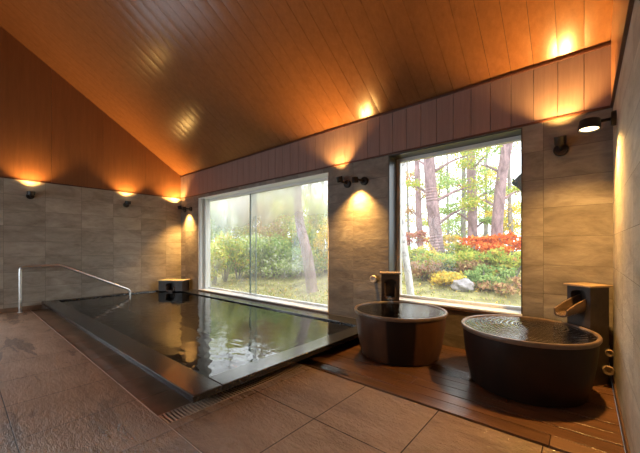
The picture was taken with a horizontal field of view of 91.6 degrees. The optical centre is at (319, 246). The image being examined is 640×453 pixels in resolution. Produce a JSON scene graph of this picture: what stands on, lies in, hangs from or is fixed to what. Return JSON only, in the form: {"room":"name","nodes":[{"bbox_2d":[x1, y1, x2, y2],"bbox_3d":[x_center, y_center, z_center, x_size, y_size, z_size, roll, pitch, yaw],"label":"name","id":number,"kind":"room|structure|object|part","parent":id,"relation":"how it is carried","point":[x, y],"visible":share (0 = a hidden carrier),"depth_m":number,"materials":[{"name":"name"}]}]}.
{"room":"spa","nodes":[
{"label":"spa","id":0,"kind":"room"},
{"bbox_2d":[0,26,180,309],"bbox_3d":[-6.225,-1.189,5.757,0.214,6.479,7.900,0,0,40],"label":"wall","id":1,"kind":"structure","parent":0,"point":[50,131],"depth_m":6.64,"materials":[{"name":"stone"}]},
{"bbox_2d":[0,305,41,312],"bbox_3d":[-7.108,1.208,4.566,0.014,0.085,4.540,0,0,40],"label":"baseboard","id":2,"kind":"structure","parent":1,"relation":"attached to","point":[33,307],"depth_m":6.08,"materials":[{"name":"stone"}]},
{"bbox_2d":[26,191,35,198],"bbox_3d":[-5.676,-1.021,6.105,0.198,0.146,0.130,0,0,40],"label":"wall lamp","id":3,"kind":"object","parent":1,"relation":"attached to","point":[30,194],"visible":1,"depth_m":6.10,"materials":[{"name":"brown metal"}]},
{"bbox_2d":[0,176,180,198],"bbox_3d":[-6.180,-1.317,5.653,0.026,0.022,7.400,0,0,40],"label":"trim","id":4,"kind":"structure","parent":1,"relation":"attached to","point":[0,176],"depth_m":6.80,"materials":[{"name":"brown wood"}]},
{"bbox_3d":[-6.187,-2.839,5.655,0.024,3.019,7.391,0,0,40],"label":"panel","id":5,"kind":"part","parent":1,"relation":"part of","materials":[{"name":"brown wood"}]},
{"bbox_2d":[123,201,130,206],"bbox_3d":[-4.578,-1.021,7.396,0.198,0.146,0.130,0,0,40],"label":"wall lamp","id":6,"kind":"object","parent":1,"relation":"attached to","point":[126,204],"visible":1,"depth_m":7.39,"materials":[{"name":"brown metal"}]},
{"bbox_2d":[0,309,561,452],"bbox_3d":[-3.439,1.325,2.267,8.581,0.150,5.795,0,0,40],"label":"floor","id":7,"kind":"structure","parent":0,"point":[54,399],"depth_m":2.33,"materials":[{"name":"tile"}]},
{"bbox_2d":[17,264,130,312],"bbox_3d":[-5.109,0.927,6.633,0.090,1.146,1.950,0,0,40],"label":"handrail","id":8,"kind":"object","parent":7,"relation":"attached to","point":[54,265],"visible":0.97,"depth_m":6.14,"materials":[{"name":"metal"}]},
{"bbox_2d":[30,310,201,452],"bbox_3d":[-3.037,1.274,3.859,7.131,0.052,0.005,0,0,40],"label":"trim","id":9,"kind":"structure","parent":7,"relation":"in","point":[30,310],"depth_m":2.54,"materials":[{"name":"metal"}]},
{"bbox_2d":[41,289,358,411],"bbox_3d":[-2.369,1.550,5.376,6.177,0.900,2.838,0,0,40],"label":"pool","id":10,"kind":"object","parent":7,"relation":"in","point":[190,384],"visible":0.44,"depth_m":3.25,"materials":[{"name":"black stone"}]},
{"bbox_2d":[157,279,189,291],"bbox_3d":[-3.725,0.972,7.934,0.670,0.285,0.395,0,0,5],"label":"spout","id":11,"kind":"object","parent":10,"relation":"on","point":[169,285],"visible":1,"depth_m":7.78,"materials":[{"name":"wood"}]},
{"bbox_2d":[60,291,354,377],"bbox_3d":[-2.425,1.122,5.389,5.819,0.001,2.295,0,0,40],"label":"pool water","id":12,"kind":"object","parent":10,"relation":"in","point":[208,336],"visible":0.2,"depth_m":4.33,"materials":[{"name":"clear liquid"}]},
{"bbox_2d":[158,362,304,423],"bbox_3d":[-0.675,1.259,2.786,0.168,0.022,1.417,0,0,40],"label":"drain grating","id":13,"kind":"object","parent":7,"relation":"in","point":[224,395],"visible":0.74,"depth_m":2.63,"materials":[{"name":"metal"}]},
{"bbox_2d":[296,337,624,452],"bbox_3d":[1.231,1.293,3.150,2.583,0.114,1.599,0,0,40],"label":"wooden deck","id":14,"kind":"object","parent":7,"relation":"on","point":[593,426],"visible":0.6,"depth_m":2.50,"materials":[{"name":"brown wood"}]},
{"bbox_2d":[380,271,400,300],"bbox_3d":[0.956,0.789,4.244,0.275,0.892,0.242,0,0,10],"label":"spout","id":15,"kind":"object","parent":14,"relation":"on","point":[389,280],"visible":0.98,"depth_m":4.19,"materials":[{"name":"wood"}]},
{"bbox_2d":[354,301,447,366],"bbox_3d":[0.925,0.977,3.625,1.044,0.517,1.044,0,0,40],"label":"soaking tub","id":16,"kind":"object","parent":14,"relation":"on","point":[402,342],"visible":0.9,"depth_m":3.20,"materials":[{"name":"brown ceramic"}]},
{"bbox_2d":[357,302,443,318],"bbox_3d":[0.925,0.731,3.625,0.977,0.001,0.977,0,0,40],"label":"water","id":17,"kind":"object","parent":16,"relation":"in","point":[383,309],"visible":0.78,"depth_m":3.58,"materials":[{"name":"clear liquid"}]},
{"bbox_2d":[461,314,602,407],"bbox_3d":[1.841,0.976,2.799,1.042,0.519,1.042,0,0,40],"label":"soaking tub","id":18,"kind":"object","parent":14,"relation":"on","point":[548,375],"visible":0.84,"depth_m":2.39,"materials":[{"name":"ceramic"}]},
{"bbox_2d":[465,316,596,343],"bbox_3d":[1.841,0.729,2.799,0.975,0.001,0.975,0,0,40],"label":"water","id":19,"kind":"object","parent":18,"relation":"in","point":[518,328],"visible":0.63,"depth_m":2.71,"materials":[{"name":"clear liquid"}]},
{"bbox_2d":[554,282,612,385],"bbox_3d":[2.390,0.789,2.863,0.430,0.892,0.250,0,0,-12],"label":"spout","id":20,"kind":"object","parent":14,"relation":"on","point":[586,305],"visible":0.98,"depth_m":2.79,"materials":[{"name":"wood"}]},
{"bbox_3d":[2.478,0.799,2.881,0.210,0.872,0.210,0,0,-12],"label":"post","id":21,"kind":"part","parent":20,"relation":"part of","materials":[{"name":"stone"}]},
{"bbox_2d":[0,0,612,175],"bbox_3d":[-1.720,-3.198,4.287,8.981,2.561,3.700,0,0,40],"label":"ceiling","id":22,"kind":"structure","parent":0,"point":[200,84],"depth_m":4.44,"materials":[{"name":"brown wood"}]},
{"bbox_2d":[181,45,612,387],"bbox_3d":[-0.429,0.040,5.804,8.581,4.020,0.316,0,0,40],"label":"wall","id":23,"kind":"structure","parent":0,"point":[567,200],"depth_m":3.55,"materials":[{"name":"stone"}]},
{"bbox_2d":[198,172,328,313],"bbox_3d":[-1.372,-0.060,6.604,4.210,2.350,0.320,0,0,40],"label":"window","id":24,"kind":"structure","parent":23,"relation":"in","point":[204,202],"depth_m":6.85,"materials":[{"name":"paint"}]},
{"bbox_3d":[-1.370,1.070,6.606,4.210,0.020,0.314,0,0,40],"label":"sill","id":25,"kind":"part","parent":24,"relation":"part of","materials":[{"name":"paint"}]},
{"bbox_3d":[-1.466,1.097,6.494,4.210,0.035,0.030,0,0,40],"label":"sill trim","id":26,"kind":"part","parent":24,"relation":"part of","materials":[{"name":"beige wood"}]},
{"bbox_2d":[336,176,350,187],"bbox_3d":[0.361,-1.015,4.856,0.236,0.180,0.115,0,0,-12],"label":"wall lamp","id":27,"kind":"object","parent":23,"relation":"attached to","point":[347,183],"visible":1,"depth_m":4.83,"materials":[{"name":"brown metal"}]},
{"bbox_3d":[0.426,-0.987,4.867,0.124,0.124,0.034,0,0,40],"label":"wall plate","id":28,"kind":"part","parent":27,"relation":"part of","materials":[{"name":"brown metal"}]},
{"bbox_2d":[352,177,367,184],"bbox_3d":[0.587,-0.990,4.644,0.250,0.124,0.120,0,0,-18],"label":"wall lamp","id":29,"kind":"object","parent":23,"relation":"attached to","point":[364,180],"visible":1,"depth_m":4.62,"materials":[{"name":"brown metal"}]},
{"bbox_3d":[0.662,-0.990,4.666,0.124,0.124,0.034,0,0,40],"label":"wall plate","id":30,"kind":"part","parent":29,"relation":"part of","materials":[{"name":"brown metal"}]},
{"bbox_2d":[370,275,376,282],"bbox_3d":[0.788,0.465,4.536,0.110,0.110,0.070,0,0,40],"label":"water valve","id":31,"kind":"object","parent":23,"relation":"attached to","point":[373,278],"visible":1,"depth_m":4.51,"materials":[{"name":"metal"}]},
{"bbox_2d":[180,42,610,176],"bbox_3d":[-0.529,-1.904,5.686,8.581,0.028,0.034,0,0,40],"label":"trim","id":32,"kind":"structure","parent":23,"relation":"attached to","point":[608,43],"depth_m":3.88,"materials":[{"name":"brown wood"}]},
{"bbox_2d":[181,105,611,198],"bbox_3d":[-0.527,-1.317,5.689,8.581,0.022,0.026,0,0,40],"label":"trim","id":33,"kind":"structure","parent":23,"relation":"attached to","point":[604,107],"depth_m":3.89,"materials":[{"name":"brown wood"}]},
{"bbox_2d":[389,128,521,315],"bbox_3d":[1.680,-0.259,4.007,1.625,2.078,0.320,0,0,40],"label":"window","id":34,"kind":"structure","parent":23,"relation":"in","point":[514,135],"depth_m":4.14,"materials":[{"name":"paint"}]},
{"bbox_3d":[1.682,0.740,4.009,1.605,0.020,0.314,0,0,40],"label":"sill","id":35,"kind":"part","parent":34,"relation":"part of","materials":[{"name":"paint"}]},
{"bbox_3d":[1.586,0.766,3.896,1.625,0.028,0.030,0,0,40],"label":"sill trim","id":36,"kind":"part","parent":34,"relation":"part of","materials":[{"name":"beige wood"}]},
{"bbox_2d":[511,174,520,189],"bbox_3d":[2.537,-0.800,3.630,0.563,0.563,0.247,0,0,40],"label":"sheet","id":37,"kind":"object","parent":34,"relation":"hanging from","point":[517,182],"visible":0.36,"depth_m":3.84,"materials":[{"name":"grey"}]},
{"bbox_2d":[553,135,568,155],"bbox_3d":[2.398,-1.017,3.102,0.124,0.188,0.166,0,0,40],"label":"wall lamp","id":38,"kind":"object","parent":23,"relation":"attached to","point":[561,148],"visible":1,"depth_m":3.11,"materials":[{"name":"brown metal"}]},
{"bbox_3d":[2.441,-0.985,3.152,0.124,0.124,0.034,0,0,40],"label":"wall plate","id":39,"kind":"part","parent":38,"relation":"part of","materials":[{"name":"brown metal"}]},
{"bbox_2d":[602,363,614,375],"bbox_3d":[2.619,1.085,2.831,0.084,0.084,0.290,0,0,40],"label":"water valve","id":40,"kind":"object","parent":23,"relation":"attached to","point":[607,369],"visible":0.87,"depth_m":2.73,"materials":[{"name":"metal"}]},
{"bbox_2d":[605,346,613,356],"bbox_3d":[2.624,0.930,2.827,0.060,0.060,0.290,0,0,40],"label":"water valve","id":41,"kind":"object","parent":23,"relation":"attached to","point":[608,352],"visible":0.88,"depth_m":2.72,"materials":[{"name":"metal"}]},
{"bbox_2d":[611,0,639,452],"bbox_3d":[0.452,-1.189,0.075,0.214,6.479,7.900,0,0,40],"label":"wall","id":42,"kind":"structure","parent":0,"point":[626,132],"depth_m":1.93,"materials":[{"name":"stone"}]},
{"bbox_2d":[577,110,616,133],"bbox_3d":[2.346,-1.056,2.592,0.370,0.181,0.153,0,0,-4],"label":"wall lamp","id":43,"kind":"object","parent":42,"relation":"attached to","point":[589,124],"visible":1,"depth_m":2.57,"materials":[{"name":"brown metal"}]},
{"bbox_3d":[2.349,-1.065,2.631,0.238,0.068,0.072,0,0,-11],"label":"arm","id":44,"kind":"part","parent":43,"relation":"part of","materials":[{"name":"brown metal"}]},
{"bbox_3d":[2.474,-1.085,2.622,0.034,0.124,0.124,0,0,40],"label":"wall plate","id":45,"kind":"part","parent":43,"relation":"part of","materials":[{"name":"brown metal"}]},
{"bbox_3d":[0.345,-2.839,0.097,0.024,3.019,7.391,0,0,40],"label":"panel","id":46,"kind":"part","parent":42,"relation":"part of","materials":[{"name":"brown wood"}]},
{"bbox_2d":[611,375,629,452],"bbox_3d":[0.344,1.220,0.101,0.012,0.060,7.400,0,0,40],"label":"baseboard","id":47,"kind":"structure","parent":42,"relation":"attached to","point":[624,435],"depth_m":2.17,"materials":[{"name":"brown wood"}]},
{"bbox_2d":[610,0,634,107],"bbox_3d":[0.341,-1.317,0.103,0.026,0.022,7.400,0,0,40],"label":"trim","id":48,"kind":"structure","parent":42,"relation":"attached to","point":[630,2],"depth_m":2.03,"materials":[{"name":"brown wood"}]},
{"label":"outside","id":49,"kind":"structure","parent":0,"visible":0},
{"bbox_2d":[210,251,520,306],"bbox_3d":[4.213,1.196,29.637,60.000,2.165,42.000,0,0,40],"label":"ground","id":50,"kind":"structure","parent":49,"point":[517,302],"depth_m":8.71,"materials":[{"name":"green plant"}]},
{"bbox_2d":[210,243,229,285],"bbox_3d":[-3.564,0.594,10.382,1.483,1.485,1.122,0,0,40],"label":"bush","id":51,"kind":"object","parent":50,"relation":"on","point":[218,258],"visible":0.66,"depth_m":10.17,"materials":[{"name":"green plant"}]},
{"bbox_2d":[210,206,230,241],"bbox_3d":[-5.212,-0.523,14.466,1.768,3.382,2.394,0,0,-34],"label":"tree","id":52,"kind":"object","parent":50,"relation":"on","point":[212,212],"visible":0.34,"depth_m":13.94,"materials":[{"name":"green plant"}]},
{"bbox_2d":[210,197,245,236],"bbox_3d":[-5.292,-1.361,17.433,2.315,4.293,3.129,0,0,-32],"label":"tree","id":53,"kind":"object","parent":50,"relation":"on","point":[213,204],"visible":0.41,"depth_m":17.13,"materials":[{"name":"green plant"}]},
{"bbox_2d":[210,198,252,241],"bbox_3d":[-4.166,-0.621,14.743,2.197,3.250,2.600,0,0,-2],"label":"tree","id":54,"kind":"object","parent":50,"relation":"on","point":[240,229],"visible":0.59,"depth_m":14.25,"materials":[{"name":"green plant"}]},
{"bbox_2d":[210,230,253,281],"bbox_3d":[-3.324,0.365,11.191,2.010,1.911,1.520,0,0,40],"label":"bush","id":55,"kind":"object","parent":50,"relation":"on","point":[222,241],"visible":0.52,"depth_m":10.85,"materials":[{"name":"green plant"}]},
{"bbox_2d":[218,195,255,237],"bbox_3d":[-5.595,-2.530,19.429,4.418,6.444,3.308,0,0,40],"label":"tree","id":56,"kind":"object","parent":50,"relation":"on","point":[253,195],"visible":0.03,"depth_m":19.16,"materials":[{"name":"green plant"}]},
{"bbox_2d":[223,240,257,278],"bbox_3d":[-3.023,0.471,11.444,1.578,1.528,1.582,0,0,40],"label":"bush","id":57,"kind":"object","parent":50,"relation":"on","point":[233,270],"visible":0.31,"depth_m":11.40,"materials":[{"name":"green plant"}]},
{"bbox_2d":[225,192,269,237],"bbox_3d":[-3.997,-1.494,17.089,2.512,4.192,2.530,0,0,-23],"label":"tree","id":58,"kind":"object","parent":50,"relation":"on","point":[247,196],"visible":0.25,"depth_m":16.72,"materials":[{"name":"green plant"}]},
{"bbox_2d":[232,238,265,276],"bbox_3d":[-2.541,0.396,11.666,1.575,1.525,1.708,0,0,-2],"label":"bush","id":59,"kind":"object","parent":50,"relation":"on","point":[253,267],"visible":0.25,"depth_m":11.11,"materials":[{"name":"green plant"}]},
{"bbox_2d":[233,195,280,237],"bbox_3d":[-2.861,-0.808,14.190,2.210,3.416,2.154,0,0,-26],"label":"tree","id":60,"kind":"object","parent":50,"relation":"on","point":[261,211],"visible":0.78,"depth_m":14.05,"materials":[{"name":"green plant"}]},
{"bbox_2d":[235,234,281,278],"bbox_3d":[-2.191,0.313,11.181,1.863,1.724,1.519,0,0,0],"label":"bush","id":61,"kind":"object","parent":50,"relation":"on","point":[260,241],"visible":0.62,"depth_m":10.96,"materials":[{"name":"green plant"}]},
{"bbox_2d":[247,190,287,239],"bbox_3d":[-3.128,-2.680,19.309,2.382,6.144,4.440,0,0,-30],"label":"tree","id":62,"kind":"object","parent":50,"relation":"on","point":[273,190],"visible":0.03,"depth_m":18.25,"materials":[{"name":"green plant"}]},
{"bbox_2d":[246,187,292,232],"bbox_3d":[-2.586,-1.525,16.618,2.737,4.038,2.310,0,0,-3],"label":"tree","id":63,"kind":"object","parent":50,"relation":"on","point":[284,189],"visible":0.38,"depth_m":16.29,"materials":[{"name":"green plant"}]},
{"bbox_2d":[253,212,286,249],"bbox_3d":[-2.113,-0.193,12.683,2.042,2.336,1.637,0,0,40],"label":"bush","id":64,"kind":"object","parent":50,"relation":"on","point":[260,228],"visible":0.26,"depth_m":12.37,"materials":[{"name":"green plant"}]},
{"bbox_2d":[251,232,293,276],"bbox_3d":[-1.659,0.303,11.292,1.659,1.690,1.424,0,0,40],"label":"bush","id":65,"kind":"object","parent":50,"relation":"on","point":[263,252],"visible":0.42,"depth_m":11.04,"materials":[{"name":"green plant"}]},
{"bbox_2d":[253,191,294,236],"bbox_3d":[-1.661,-0.824,13.800,2.474,3.283,2.178,0,0,40],"label":"tree","id":66,"kind":"object","parent":50,"relation":"on","point":[278,207],"visible":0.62,"depth_m":13.60,"materials":[{"name":"green plant"}]},
{"bbox_2d":[265,241,303,277],"bbox_3d":[-1.083,0.456,11.053,1.607,1.369,1.490,0,0,26],"label":"bush","id":67,"kind":"object","parent":50,"relation":"on","point":[289,268],"visible":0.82,"depth_m":10.65,"materials":[{"name":"green plant"}]},
{"bbox_2d":[257,187,315,238],"bbox_3d":[-2.048,-2.648,17.681,4.668,6.208,3.396,0,0,40],"label":"tree","id":68,"kind":"object","parent":50,"relation":"on","point":[303,193],"visible":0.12,"depth_m":17.34,"materials":[{"name":"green plant"}]},
{"bbox_2d":[280,217,317,247],"bbox_3d":[-0.945,-0.105,12.115,2.053,2.115,1.392,0,0,40],"label":"bush","id":69,"kind":"object","parent":50,"relation":"on","point":[291,237],"visible":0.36,"depth_m":11.80,"materials":[{"name":"green plant"}]},
{"bbox_2d":[286,186,317,292],"bbox_3d":[-0.322,-1.619,9.812,3.210,6.272,1.735,0,0,40],"label":"pine tree","id":70,"kind":"object","parent":50,"relation":"on","point":[307,256],"visible":0.31,"depth_m":9.13,"materials":[{"name":"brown plant"}]},
{"bbox_2d":[276,187,327,241],"bbox_3d":[-0.821,-0.916,13.670,2.524,3.263,2.275,0,0,40],"label":"tree","id":71,"kind":"object","parent":50,"relation":"on","point":[305,202],"visible":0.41,"depth_m":13.30,"materials":[{"name":"green plant"}]},
{"bbox_2d":[280,246,323,275],"bbox_3d":[-0.720,0.501,11.070,1.763,1.145,1.335,0,0,40],"label":"bush","id":72,"kind":"object","parent":50,"relation":"on","point":[287,253],"visible":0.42,"depth_m":10.79,"materials":[{"name":"green plant"}]},
{"bbox_2d":[294,229,325,248],"bbox_3d":[-0.421,0.115,11.948,1.712,1.619,1.438,0,0,40],"label":"bush","id":73,"kind":"object","parent":50,"relation":"on","point":[311,232],"visible":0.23,"depth_m":11.51,"materials":[{"name":"green plant"}]},
{"bbox_2d":[296,239,327,275],"bbox_3d":[-0.118,0.381,11.029,1.525,1.371,1.718,0,0,-18],"label":"bush","id":74,"kind":"object","parent":50,"relation":"on","point":[318,260],"visible":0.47,"depth_m":10.52,"materials":[{"name":"green plant"}]},
{"bbox_2d":[301,181,327,241],"bbox_3d":[0.260,-2.679,16.843,4.105,6.146,3.241,0,0,26],"label":"tree","id":75,"kind":"object","parent":50,"relation":"on","point":[323,187],"visible":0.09,"depth_m":16.90,"materials":[{"name":"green plant"}]},
{"bbox_2d":[306,194,327,257],"bbox_3d":[0.245,-0.871,13.534,1.857,2.987,2.284,0,0,12],"label":"bush","id":76,"kind":"object","parent":50,"relation":"on","point":[324,210],"visible":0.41,"depth_m":13.26,"materials":[{"name":"green plant"}]},
{"bbox_2d":[306,213,327,236],"bbox_3d":[-0.275,-0.406,12.884,1.559,2.312,1.726,0,0,40],"label":"bush","id":77,"kind":"object","parent":50,"relation":"on","point":[316,227],"visible":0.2,"depth_m":12.68,"materials":[{"name":"green plant"}]},
{"bbox_2d":[313,218,327,272],"bbox_3d":[0.151,-0.098,11.127,1.493,2.158,1.281,0,0,40],"label":"bush","id":78,"kind":"object","parent":50,"relation":"on","point":[325,226],"visible":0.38,"depth_m":10.95,"materials":[{"name":"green plant"}]},
{"bbox_2d":[212,253,519,304],"bbox_3d":[-0.077,0.729,11.099,17.536,1.274,8.092,0,0,40],"label":"fallen leaves","id":79,"kind":"object","parent":50,"relation":"on","point":[325,292],"visible":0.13,"depth_m":8.67,"materials":[{"name":"plant"}]},
{"bbox_2d":[402,163,413,294],"bbox_3d":[2.239,-1.654,7.006,2.214,6.208,1.356,0,0,40],"label":"birch tree","id":80,"kind":"object","parent":50,"relation":"on","point":[405,255],"visible":0.2,"depth_m":6.56,"materials":[{"name":"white plant"}]},
{"bbox_2d":[405,162,428,246],"bbox_3d":[5.431,-2.523,19.557,2.704,6.456,3.681,0,0,-21],"label":"slender tree","id":81,"kind":"object","parent":50,"relation":"on","point":[407,204],"visible":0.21,"depth_m":19.61,"materials":[{"name":"grey plant"}]},
{"bbox_2d":[402,246,432,262],"bbox_3d":[2.959,0.356,10.078,1.254,0.845,1.225,0,0,40],"label":"leafy shrub","id":82,"kind":"object","parent":50,"relation":"on","point":[414,250],"visible":0.31,"depth_m":9.88,"materials":[{"name":"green plant"}]},
{"bbox_2d":[406,230,429,252],"bbox_3d":[3.514,-0.119,12.188,1.567,1.092,1.222,0,0,40],"label":"leafy shrub","id":83,"kind":"object","parent":50,"relation":"on","point":[419,235],"visible":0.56,"depth_m":11.90,"materials":[{"name":"red plant"}]},
{"bbox_2d":[402,258,443,280],"bbox_3d":[2.856,0.654,8.628,1.144,0.691,1.103,0,0,40],"label":"leafy shrub","id":84,"kind":"object","parent":50,"relation":"on","point":[418,270],"visible":0.84,"depth_m":8.43,"materials":[{"name":"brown plant"}]},
{"bbox_2d":[405,161,442,247],"bbox_3d":[4.680,-3.180,14.489,1.454,7.146,2.422,0,0,-32],"label":"pine tree","id":85,"kind":"object","parent":50,"relation":"on","point":[419,226],"visible":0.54,"depth_m":14.41,"materials":[{"name":"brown plant"}]},
{"bbox_2d":[409,243,442,262],"bbox_3d":[3.488,0.286,10.459,1.303,0.826,1.221,0,0,40],"label":"leafy shrub","id":86,"kind":"object","parent":50,"relation":"on","point":[424,245],"visible":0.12,"depth_m":10.51,"materials":[{"name":"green plant"}]},
{"bbox_2d":[405,184,449,247],"bbox_3d":[9.098,-2.616,27.017,5.138,8.271,4.646,0,0,40],"label":"tree","id":87,"kind":"object","parent":50,"relation":"on","point":[412,219],"visible":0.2,"depth_m":26.76,"materials":[{"name":"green plant"}]},
{"bbox_2d":[414,157,459,234],"bbox_3d":[7.539,-2.466,20.208,3.162,6.576,2.672,0,0,40],"label":"slender tree","id":88,"kind":"object","parent":50,"relation":"on","point":[442,157],"visible":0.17,"depth_m":19.83,"materials":[{"name":"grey plant"}]},
{"bbox_2d":[412,250,462,275],"bbox_3d":[3.357,0.498,8.874,1.466,0.826,1.249,0,0,40],"label":"leafy shrub","id":89,"kind":"object","parent":50,"relation":"on","point":[434,257],"visible":0.62,"depth_m":8.70,"materials":[{"name":"green plant"}]},
{"bbox_2d":[420,155,467,248],"bbox_3d":[7.437,-2.540,18.426,3.809,6.422,2.457,0,0,40],"label":"slender tree","id":90,"kind":"object","parent":50,"relation":"on","point":[446,167],"visible":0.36,"depth_m":18.06,"materials":[{"name":"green plant"}]},
{"bbox_2d":[428,234,461,252],"bbox_3d":[4.691,-0.095,11.832,1.330,0.888,1.556,0,0,40],"label":"leafy shrub","id":91,"kind":"object","parent":50,"relation":"on","point":[453,238],"visible":0.34,"depth_m":11.81,"materials":[{"name":"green plant"}]},
{"bbox_2d":[428,270,466,285],"bbox_3d":[3.216,0.796,7.761,0.979,0.463,1.189,0,0,40],"label":"leafy shrub","id":92,"kind":"object","parent":50,"relation":"on","point":[446,277],"visible":0.88,"depth_m":7.62,"materials":[{"name":"yellow plant"}]},
{"bbox_2d":[405,145,502,252],"bbox_3d":[4.403,-3.017,11.225,4.055,7.466,2.112,0,0,40],"label":"pine tree","id":93,"kind":"object","parent":50,"relation":"on","point":[432,200],"visible":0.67,"depth_m":10.85,"materials":[{"name":"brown plant"}]},
{"bbox_2d":[437,249,477,273],"bbox_3d":[3.973,0.443,8.944,1.395,0.791,1.157,0,0,40],"label":"leafy shrub","id":94,"kind":"object","parent":50,"relation":"on","point":[466,250],"visible":0.19,"depth_m":8.84,"materials":[{"name":"green plant"}]},
{"bbox_2d":[451,278,473,291],"bbox_3d":[3.338,0.912,7.270,0.516,0.377,0.402,0,0,40],"label":"rock","id":95,"kind":"object","parent":50,"relation":"on","point":[463,284],"visible":0.85,"depth_m":7.14,"materials":[{"name":"grey stone"}]},
{"bbox_2d":[445,241,479,255],"bbox_3d":[4.632,0.204,10.176,1.303,0.828,1.301,0,0,40],"label":"leafy shrub","id":96,"kind":"object","parent":50,"relation":"on","point":[456,247],"visible":0.35,"depth_m":10.14,"materials":[{"name":"green plant"}]},
{"bbox_2d":[437,153,496,242],"bbox_3d":[7.432,-2.594,15.712,3.318,6.313,2.600,0,0,10],"label":"slender tree","id":97,"kind":"object","parent":50,"relation":"on","point":[462,221],"visible":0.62,"depth_m":15.94,"materials":[{"name":"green plant"}]},
{"bbox_2d":[454,259,489,274],"bbox_3d":[4.084,0.579,8.344,0.953,0.637,1.056,0,0,40],"label":"leafy shrub","id":98,"kind":"object","parent":50,"relation":"on","point":[467,265],"visible":0.62,"depth_m":8.13,"materials":[{"name":"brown plant"}]},
{"bbox_2d":[436,142,519,248],"bbox_3d":[5.807,-3.689,12.124,2.418,8.123,3.770,0,0,-32],"label":"pine tree","id":99,"kind":"object","parent":50,"relation":"on","point":[472,217],"visible":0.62,"depth_m":11.92,"materials":[{"name":"green plant"}]},
{"bbox_2d":[457,152,507,236],"bbox_3d":[9.535,-2.421,18.392,3.064,6.660,2.541,0,0,40],"label":"slender tree","id":100,"kind":"object","parent":50,"relation":"on","point":[485,225],"visible":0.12,"depth_m":18.20,"materials":[{"name":"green plant"}]},
{"bbox_2d":[448,143,520,240],"bbox_3d":[6.044,-2.629,10.982,2.992,6.273,1.633,0,0,40],"label":"pine tree","id":101,"kind":"object","parent":50,"relation":"on","point":[498,204],"visible":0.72,"depth_m":10.46,"materials":[{"name":"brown plant"}]},
{"bbox_2d":[451,158,517,237],"bbox_3d":[12.589,-2.618,23.726,4.930,8.268,3.648,0,0,40],"label":"tree","id":102,"kind":"object","parent":50,"relation":"on","point":[487,233],"visible":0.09,"depth_m":23.59,"materials":[{"name":"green plant"}]},
{"bbox_2d":[459,246,513,273],"bbox_3d":[4.557,0.403,8.459,1.590,0.883,1.431,0,0,40],"label":"leafy shrub","id":103,"kind":"object","parent":50,"relation":"on","point":[496,250],"visible":0.5,"depth_m":8.04,"materials":[{"name":"green plant"}]},
{"bbox_2d":[458,234,516,254],"bbox_3d":[5.348,0.043,10.052,1.726,0.930,1.115,0,0,40],"label":"leafy shrub","id":104,"kind":"object","parent":50,"relation":"on","point":[482,241],"visible":0.7,"depth_m":9.98,"materials":[{"name":"red plant"}]},
{"bbox_2d":[463,263,517,288],"bbox_3d":[3.984,0.705,7.408,1.230,0.604,1.078,0,0,40],"label":"leafy shrub","id":105,"kind":"object","parent":50,"relation":"on","point":[473,276],"visible":0.75,"depth_m":7.31,"materials":[{"name":"green plant"}]},
{"bbox_2d":[470,251,520,278],"bbox_3d":[4.696,0.477,7.747,1.747,0.817,1.331,0,0,40],"label":"leafy shrub","id":106,"kind":"object","parent":50,"relation":"on","point":[517,263],"visible":0.45,"depth_m":7.60,"materials":[{"name":"green plant"}]},
{"bbox_2d":[473,276,520,295],"bbox_3d":[4.095,0.854,7.001,1.332,0.475,1.259,0,0,40],"label":"leafy shrub","id":107,"kind":"object","parent":50,"relation":"on","point":[514,286],"visible":0.79,"depth_m":6.72,"materials":[{"name":"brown plant"}]},
{"bbox_2d":[476,148,520,244],"bbox_3d":[12.102,-2.797,19.759,4.244,7.910,2.692,0,0,-1],"label":"tree","id":108,"kind":"object","parent":50,"relation":"on","point":[493,166],"visible":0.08,"depth_m":19.93,"materials":[{"name":"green plant"}]},
{"bbox_2d":[477,142,520,245],"bbox_3d":[9.057,-2.617,14.901,2.967,6.268,2.483,0,0,40],"label":"slender tree","id":109,"kind":"object","parent":50,"relation":"on","point":[510,222],"visible":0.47,"depth_m":14.65,"materials":[{"name":"grey plant"}]},
{"bbox_2d":[487,229,520,256],"bbox_3d":[6.133,-0.070,10.050,1.114,0.998,1.317,0,0,-27],"label":"leafy shrub","id":110,"kind":"object","parent":50,"relation":"on","point":[504,238],"visible":0.55,"depth_m":9.84,"materials":[{"name":"red plant"}]}
]}

